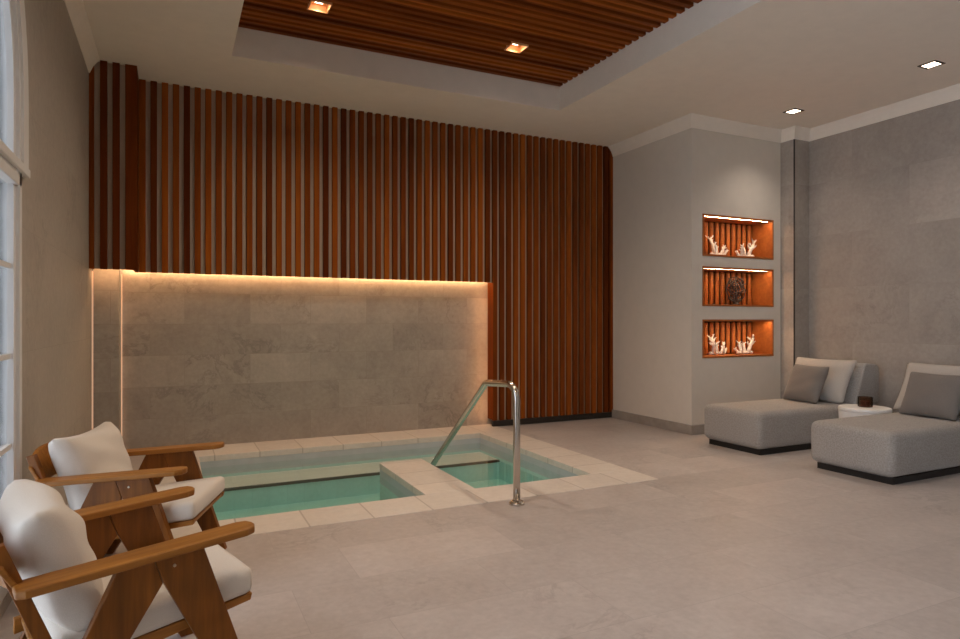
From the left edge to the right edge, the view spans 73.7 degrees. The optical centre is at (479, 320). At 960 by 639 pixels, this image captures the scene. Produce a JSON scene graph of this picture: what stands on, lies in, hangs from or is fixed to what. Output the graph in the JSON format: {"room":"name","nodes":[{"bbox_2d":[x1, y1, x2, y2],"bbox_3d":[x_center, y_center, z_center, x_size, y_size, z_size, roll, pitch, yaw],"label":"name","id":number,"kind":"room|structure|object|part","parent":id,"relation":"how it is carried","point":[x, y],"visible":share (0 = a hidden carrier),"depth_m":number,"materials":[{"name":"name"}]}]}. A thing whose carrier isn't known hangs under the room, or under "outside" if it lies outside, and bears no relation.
{"room":"spa pool room","nodes":[
{"label":"spa pool room","id":0,"kind":"room"},
{"bbox_2d":[0,0,92,619],"bbox_3d":[-1.658,-0.500,1.701,0.220,3.500,9.700,0,0,-26],"label":"wall","id":1,"kind":"structure","parent":0,"point":[56,273],"depth_m":3.90,"materials":[{"name":"paint"}]},
{"bbox_2d":[0,0,29,603],"bbox_3d":[-1.739,-0.487,1.983,0.178,3.355,2.410,0,0,-26],"label":"window","id":2,"kind":"structure","parent":1,"relation":"in","point":[14,85],"depth_m":2.91,"materials":[{"name":"paint"}]},
{"bbox_3d":[-1.711,-0.410,1.991,0.006,3.160,2.050,0,0,-26],"label":"pane","id":3,"kind":"part","parent":2,"relation":"part of","materials":[{"name":"clear glass"}]},
{"bbox_3d":[-1.715,-0.415,1.989,0.066,3.210,2.110,0,0,-26],"label":"sash frame","id":4,"kind":"part","parent":2,"relation":"part of","materials":[{"name":"paint"}]},
{"bbox_3d":[-1.721,-0.440,1.986,0.112,3.260,2.210,0,0,-26],"label":"casing","id":5,"kind":"part","parent":2,"relation":"part of","materials":[{"name":"paint"}]},
{"bbox_3d":[-1.671,-1.442,2.010,0.021,1.445,2.400,0,0,-26],"label":"arch casing","id":6,"kind":"part","parent":2,"relation":"part of","materials":[{"name":"paint"}]},
{"bbox_2d":[64,0,99,72],"bbox_3d":[-1.370,-2.188,1.449,0.082,0.125,8.998,0,0,-26],"label":"trim","id":7,"kind":"structure","parent":1,"relation":"attached to","point":[76,9],"depth_m":4.84,"materials":[{"name":"paint"}]},
{"bbox_2d":[92,271,92,428],"bbox_3d":[-3.460,0.398,5.725,0.006,1.685,0.064,0,0,-26],"label":"led strip","id":8,"kind":"object","parent":1,"relation":"attached to","point":[92,271],"visible":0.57,"depth_m":5.70,"materials":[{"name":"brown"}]},
{"bbox_2d":[89,60,138,272],"bbox_3d":[-3.260,-1.350,5.723,0.363,1.800,0.339,0,0,-26],"label":"wall panel","id":9,"kind":"object","parent":1,"relation":"attached to","point":[113,88],"visible":0.91,"depth_m":5.58,"materials":[{"name":"brown wood"}]},
{"bbox_2d":[93,269,120,432],"bbox_3d":[-3.418,0.370,5.886,0.198,1.760,0.330,0,0,-26],"label":"wall column","id":10,"kind":"structure","parent":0,"point":[106,282],"depth_m":5.74,"materials":[{"name":"stone"}]},
{"bbox_2d":[121,274,121,434],"bbox_3d":[-3.385,0.398,6.054,0.006,1.685,0.045,0,0,-26],"label":"led strip","id":11,"kind":"object","parent":10,"relation":"attached to","point":[121,274],"visible":0.64,"depth_m":6.03,"materials":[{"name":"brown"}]},
{"bbox_2d":[121,270,492,448],"bbox_3d":[-1.841,0.350,6.908,4.550,1.840,0.150,0,0,-26],"label":"wall","id":12,"kind":"structure","parent":0,"point":[207,358],"depth_m":6.76,"materials":[{"name":"stone"}]},
{"bbox_2d":[139,79,612,426],"bbox_3d":[-0.786,-0.503,7.213,5.465,3.494,0.209,0,0,-26],"label":"wall panel","id":13,"kind":"object","parent":12,"relation":"attached to","point":[230,184],"visible":0.98,"depth_m":7.09,"materials":[{"name":"brown wood"}]},
{"bbox_2d":[0,417,959,638],"bbox_3d":[1.812,1.300,3.335,8.050,0.100,10.050,0,0,-26],"label":"floor","id":14,"kind":"structure","parent":0,"point":[725,543],"depth_m":3.33,"materials":[{"name":"stone"}]},
{"bbox_2d":[26,422,226,553],"bbox_3d":[-1.730,0.893,3.190,0.757,0.715,0.706,0,0,-7],"label":"armchair","id":15,"kind":"object","parent":14,"relation":"on","point":[93,467],"visible":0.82,"depth_m":2.98,"materials":[{"name":"white fabric"}]},
{"bbox_3d":[-1.948,0.805,2.900,0.185,0.409,0.030,0,0,-7],"label":"post","id":16,"kind":"part","parent":15,"relation":"part of","materials":[{"name":"brown wood"}]},
{"bbox_3d":[-2.052,0.662,3.152,0.109,0.145,0.570,0,0,-7],"label":"backrest","id":17,"kind":"part","parent":15,"relation":"part of","materials":[{"name":"brown wood"}]},
{"bbox_2d":[48,422,132,509],"bbox_3d":[-1.902,0.718,3.170,0.252,0.365,0.522,0,0,-7],"label":"cushion","id":18,"kind":"object","parent":15,"relation":"on","point":[101,449],"depth_m":2.99,"materials":[{"name":"white fabric"}]},
{"bbox_3d":[-1.802,0.982,2.887,0.367,0.536,0.032,0,0,-7],"label":"leg","id":19,"kind":"part","parent":15,"relation":"part of","materials":[{"name":"brown wood"}]},
{"bbox_3d":[-1.663,0.703,2.893,0.650,0.064,0.100,0,0,-7],"label":"armrest","id":20,"kind":"part","parent":15,"relation":"part of","materials":[{"name":"brown wood"}]},
{"bbox_3d":[-1.871,0.982,3.467,0.367,0.536,0.032,0,0,-7],"label":"leg","id":21,"kind":"part","parent":15,"relation":"part of","materials":[{"name":"brown wood"}]},
{"bbox_3d":[-1.485,0.978,2.925,0.321,0.545,0.036,0,0,-7],"label":"leg","id":22,"kind":"part","parent":15,"relation":"part of","materials":[{"name":"brown wood"}]},
{"bbox_3d":[-1.664,0.986,3.198,0.615,0.121,0.508,0,0,-7],"label":"seat frame","id":23,"kind":"part","parent":15,"relation":"part of","materials":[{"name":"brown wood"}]},
{"bbox_2d":[122,476,224,522],"bbox_3d":[-1.640,0.913,3.200,0.575,0.151,0.524,0,0,-7],"label":"seat cushion","id":24,"kind":"object","parent":15,"relation":"on","point":[207,490],"depth_m":3.16,"materials":[{"name":"white fabric"}]},
{"bbox_3d":[-1.734,0.703,3.494,0.650,0.064,0.100,0,0,-7],"label":"armrest","id":25,"kind":"part","parent":15,"relation":"part of","materials":[{"name":"brown wood"}]},
{"bbox_3d":[-1.554,0.978,3.505,0.321,0.545,0.036,0,0,-7],"label":"leg","id":26,"kind":"part","parent":15,"relation":"part of","materials":[{"name":"brown wood"}]},
{"bbox_2d":[0,479,254,638],"bbox_3d":[-1.224,0.893,2.128,0.757,0.715,0.706,0,0,-41],"label":"armchair","id":27,"kind":"object","parent":14,"relation":"on","point":[54,569],"visible":1,"depth_m":1.94,"materials":[{"name":"white fabric"}]},
{"bbox_3d":[-1.585,0.805,2.159,0.185,0.409,0.030,0,0,-41],"label":"post","id":28,"kind":"part","parent":27,"relation":"part of","materials":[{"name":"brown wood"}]},
{"bbox_3d":[-1.467,0.662,1.914,0.109,0.145,0.570,0,0,-41],"label":"backrest","id":29,"kind":"part","parent":27,"relation":"part of","materials":[{"name":"brown wood"}]},
{"bbox_3d":[-1.238,0.805,1.766,0.185,0.409,0.030,0,0,-41],"label":"post","id":30,"kind":"part","parent":27,"relation":"part of","materials":[{"name":"brown wood"}]},
{"bbox_2d":[0,479,103,631],"bbox_3d":[-1.354,0.718,2.014,0.252,0.365,0.522,0,0,-41],"label":"cushion","id":31,"kind":"object","parent":27,"relation":"on","point":[41,536],"depth_m":1.85,"materials":[{"name":"white fabric"}]},
{"bbox_3d":[-1.498,0.982,2.276,0.367,0.536,0.032,0,0,-41],"label":"leg","id":32,"kind":"part","parent":27,"relation":"part of","materials":[{"name":"brown wood"}]},
{"bbox_3d":[-1.111,0.982,1.839,0.367,0.536,0.032,0,0,-41],"label":"leg","id":33,"kind":"part","parent":27,"relation":"part of","materials":[{"name":"brown wood"}]},
{"bbox_3d":[-1.175,0.986,2.172,0.615,0.121,0.508,0,0,-41],"label":"seat frame","id":34,"kind":"part","parent":27,"relation":"part of","materials":[{"name":"brown wood"}]},
{"bbox_3d":[-1.000,0.703,1.922,0.650,0.064,0.100,0,0,-41],"label":"armrest","id":35,"kind":"part","parent":27,"relation":"part of","materials":[{"name":"brown wood"}]},
{"bbox_3d":[-1.401,0.703,2.376,0.650,0.064,0.100,0,0,-41],"label":"armrest","id":36,"kind":"part","parent":27,"relation":"part of","materials":[{"name":"brown wood"}]},
{"bbox_2d":[34,545,251,638],"bbox_3d":[-1.156,0.913,2.188,0.575,0.151,0.524,0,0,-41],"label":"seat cushion","id":37,"kind":"object","parent":27,"relation":"on","point":[163,619],"depth_m":2.01,"materials":[{"name":"white fabric"}]},
{"bbox_3d":[-1.258,0.978,2.487,0.321,0.545,0.036,0,0,-41],"label":"leg","id":38,"kind":"part","parent":27,"relation":"part of","materials":[{"name":"brown wood"}]},
{"bbox_3d":[-0.872,0.978,2.050,0.321,0.545,0.036,0,0,-41],"label":"leg","id":39,"kind":"part","parent":27,"relation":"part of","materials":[{"name":"brown wood"}]},
{"bbox_2d":[160,424,656,538],"bbox_3d":[-0.850,1.488,5.639,3.580,0.484,2.995,0,0,-26],"label":"pool","id":40,"kind":"object","parent":14,"relation":"in","point":[278,485],"visible":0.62,"depth_m":5.92,"materials":[{"name":"stone"}]},
{"bbox_2d":[430,380,524,505],"bbox_3d":[-0.100,0.921,5.103,0.110,1.015,1.730,0,0,-26],"label":"pool handrail","id":41,"kind":"object","parent":14,"relation":"on","point":[516,501],"visible":0.98,"depth_m":4.37,"materials":[{"name":"metal"}]},
{"bbox_2d":[705,363,878,454],"bbox_3d":[3.218,0.843,6.615,1.760,0.813,0.716,0,0,-26],"label":"chaise lounge","id":42,"kind":"object","parent":14,"relation":"on","point":[772,426],"visible":0.54,"depth_m":6.22,"materials":[{"name":"grey fabric"}]},
{"bbox_2d":[783,364,828,403],"bbox_3d":[3.415,0.653,6.724,0.227,0.376,0.461,0,0,-18],"label":"throw pillow","id":43,"kind":"object","parent":42,"relation":"on","point":[805,383],"visible":1,"depth_m":6.64,"materials":[{"name":"grey fabric"}]},
{"bbox_2d":[795,357,856,403],"bbox_3d":[3.610,0.619,6.830,0.265,0.432,0.708,0,0,-27],"label":"pillow","id":44,"kind":"object","parent":42,"relation":"on","point":[840,372],"visible":0.53,"depth_m":6.61,"materials":[{"name":"grey fabric"}]},
{"bbox_3d":[3.834,0.646,6.910,0.394,0.418,0.708,0,0,-26],"label":"backrest","id":45,"kind":"part","parent":42,"relation":"part of","materials":[{"name":"grey fabric"}]},
{"bbox_2d":[838,404,891,417],"bbox_3d":[3.705,1.039,6.175,0.452,0.422,0.452,0,0,-26],"label":"side table","id":46,"kind":"object","parent":14,"relation":"on","point":[844,410],"visible":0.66,"depth_m":6.07,"materials":[{"name":"white paint"}]},
{"bbox_2d":[858,396,872,406],"bbox_3d":[3.720,0.780,6.190,0.128,0.095,0.128,0,0,-26],"label":"candle jar","id":47,"kind":"object","parent":46,"relation":"on","point":[861,403],"visible":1,"depth_m":6.15,"materials":[{"name":"orange glass"}]},
{"bbox_2d":[811,412,959,484],"bbox_3d":[3.754,0.843,5.541,1.760,0.813,0.716,0,0,-26],"label":"chaise lounge","id":48,"kind":"object","parent":14,"relation":"on","point":[888,448],"visible":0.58,"depth_m":5.11,"materials":[{"name":"grey fabric"}]},
{"bbox_2d":[894,362,959,416],"bbox_3d":[4.145,0.615,5.767,0.269,0.441,0.708,0,0,-27],"label":"pillow","id":49,"kind":"object","parent":48,"relation":"on","point":[911,367],"visible":0.26,"depth_m":5.94,"materials":[{"name":"grey fabric"}]},
{"bbox_2d":[899,372,959,420],"bbox_3d":[3.981,0.653,5.637,0.228,0.376,0.499,0,0,-22],"label":"throw pillow","id":50,"kind":"object","parent":48,"relation":"on","point":[930,395],"visible":1,"depth_m":5.57,"materials":[{"name":"grey fabric"}]},
{"bbox_2d":[83,0,959,146],"bbox_3d":[1.812,-2.453,3.335,8.050,0.405,10.050,0,0,-26],"label":"ceiling","id":51,"kind":"structure","parent":0,"point":[754,62],"depth_m":5.77,"materials":[{"name":"paint"}]},
{"bbox_2d":[238,0,701,86],"bbox_3d":[0.433,-2.533,3.928,3.271,0.075,4.906,0,0,-26],"label":"ceiling panel","id":52,"kind":"object","parent":51,"relation":"attached to","point":[564,38],"visible":0.92,"depth_m":5.45,"materials":[{"name":"brown wood"}]},
{"bbox_2d":[307,0,331,13],"bbox_3d":[-1.274,-2.519,5.089,0.166,0.057,0.166,0,0,-26],"label":"recessed light","id":53,"kind":"object","parent":52,"relation":"attached to","point":[321,6],"visible":0.88,"depth_m":5.14,"materials":[{"name":"orange metal"}]},
{"bbox_2d":[504,41,528,52],"bbox_3d":[0.331,-2.519,5.858,0.166,0.057,0.166,0,0,-26],"label":"recessed light","id":54,"kind":"object","parent":52,"relation":"attached to","point":[516,47],"visible":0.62,"depth_m":5.91,"materials":[{"name":"beige"}]},
{"bbox_2d":[783,108,803,114],"bbox_3d":[3.361,-2.247,6.872,0.150,0.006,0.150,0,0,-26],"label":"recessed light","id":55,"kind":"object","parent":51,"relation":"in","point":[795,110],"visible":1,"depth_m":6.88,"materials":[{"name":"white metal"}]},
{"bbox_2d":[917,60,945,69],"bbox_3d":[3.959,-2.247,5.623,0.150,0.006,0.150,0,0,-26],"label":"recessed light","id":56,"kind":"object","parent":51,"relation":"in","point":[935,63],"visible":1,"depth_m":5.62,"materials":[{"name":"beige"}]},
{"bbox_2d":[613,128,779,424],"bbox_3d":[2.578,-0.500,8.138,1.398,3.500,1.750,0,0,-26],"label":"wall","id":57,"kind":"structure","parent":0,"point":[662,188],"depth_m":7.43,"materials":[{"name":"paint"}]},
{"bbox_2d":[612,410,692,434],"bbox_3d":[2.020,1.198,7.656,0.025,0.105,1.414,0,0,-26],"label":"baseboard","id":58,"kind":"structure","parent":57,"relation":"attached to","point":[640,419],"depth_m":7.55,"materials":[{"name":"stone"}]},
{"bbox_2d":[693,424,704,434],"bbox_3d":[2.963,1.198,7.338,1.401,0.105,0.025,0,0,-26],"label":"baseboard","id":59,"kind":"structure","parent":57,"relation":"attached to","point":[697,429],"depth_m":7.06,"materials":[{"name":"stone"}]},
{"bbox_2d":[702,213,773,259],"bbox_3d":[2.907,-0.960,7.495,1.118,0.468,0.318,0,0,-26],"label":"wall niche","id":60,"kind":"object","parent":57,"relation":"attached to","point":[730,231],"visible":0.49,"depth_m":7.63,"materials":[{"name":"brown wood"}]},
{"bbox_2d":[705,235,728,254],"bbox_3d":[2.747,-0.869,7.413,0.340,0.244,0.078,0,0,-26],"label":"ornament","id":61,"kind":"object","parent":60,"relation":"in","point":[714,247],"visible":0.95,"depth_m":7.39,"materials":[{"name":"white ceramic"}]},
{"bbox_2d":[735,239,756,256],"bbox_3d":[3.172,-0.868,7.614,0.368,0.240,0.082,0,0,-26],"label":"ornament","id":62,"kind":"object","parent":60,"relation":"in","point":[743,251],"visible":0.92,"depth_m":7.62,"materials":[{"name":"white ceramic"}]},
{"bbox_2d":[702,266,773,306],"bbox_3d":[2.907,-0.388,7.495,1.118,0.443,0.318,0,0,-26],"label":"wall niche","id":63,"kind":"object","parent":57,"relation":"attached to","point":[759,286],"visible":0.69,"depth_m":7.61,"materials":[{"name":"brown wood"}]},
{"bbox_2d":[725,276,745,304],"bbox_3d":[3.007,-0.356,7.539,0.299,0.337,0.090,0,0,-26],"label":"sculpture","id":64,"kind":"object","parent":63,"relation":"in","point":[735,300],"visible":0.97,"depth_m":7.53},
{"bbox_2d":[702,319,773,357],"bbox_3d":[2.907,0.199,7.495,1.118,0.431,0.318,0,0,-26],"label":"wall niche","id":65,"kind":"object","parent":57,"relation":"attached to","point":[727,331],"visible":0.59,"depth_m":7.65,"materials":[{"name":"brown wood"}]},
{"bbox_2d":[707,334,726,354],"bbox_3d":[2.751,0.271,7.402,0.343,0.244,0.103,0,0,-26],"label":"ornament","id":66,"kind":"object","parent":65,"relation":"in","point":[713,343],"visible":1,"depth_m":7.37,"materials":[{"name":"white ceramic"}]},
{"bbox_2d":[734,334,754,353],"bbox_3d":[3.125,0.274,7.595,0.314,0.237,0.071,0,0,-20],"label":"ornament","id":67,"kind":"object","parent":65,"relation":"in","point":[740,351],"visible":1,"depth_m":7.60,"materials":[{"name":"white ceramic"}]},
{"bbox_2d":[780,139,808,398],"bbox_3d":[3.409,-0.500,8.350,0.275,3.500,1.785,0,0,-26],"label":"wall pier","id":68,"kind":"object","parent":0,"point":[801,147],"visible":0.07,"depth_m":7.56,"materials":[{"name":"stone"}]},
{"bbox_2d":[793,139,794,366],"bbox_3d":[3.672,-0.450,7.490,0.012,3.400,0.012,0,0,-26],"label":"trim","id":69,"kind":"structure","parent":68,"relation":"attached to","point":[793,139],"depth_m":7.49,"materials":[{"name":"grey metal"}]},
{"bbox_2d":[809,99,959,412],"bbox_3d":[5.339,-0.490,4.942,0.300,3.520,9.900,0,0,-26],"label":"wall","id":70,"kind":"structure","parent":0,"point":[884,196],"depth_m":6.74,"materials":[{"name":"stone"}]},
{"bbox_2d":[608,83,959,156],"bbox_3d":[4.454,-2.188,4.429,1.740,0.125,9.339,0,0,-26],"label":"trim","id":71,"kind":"structure","parent":70,"relation":"attached to","point":[951,93],"depth_m":7.20,"materials":[{"name":"paint"}]}
]}

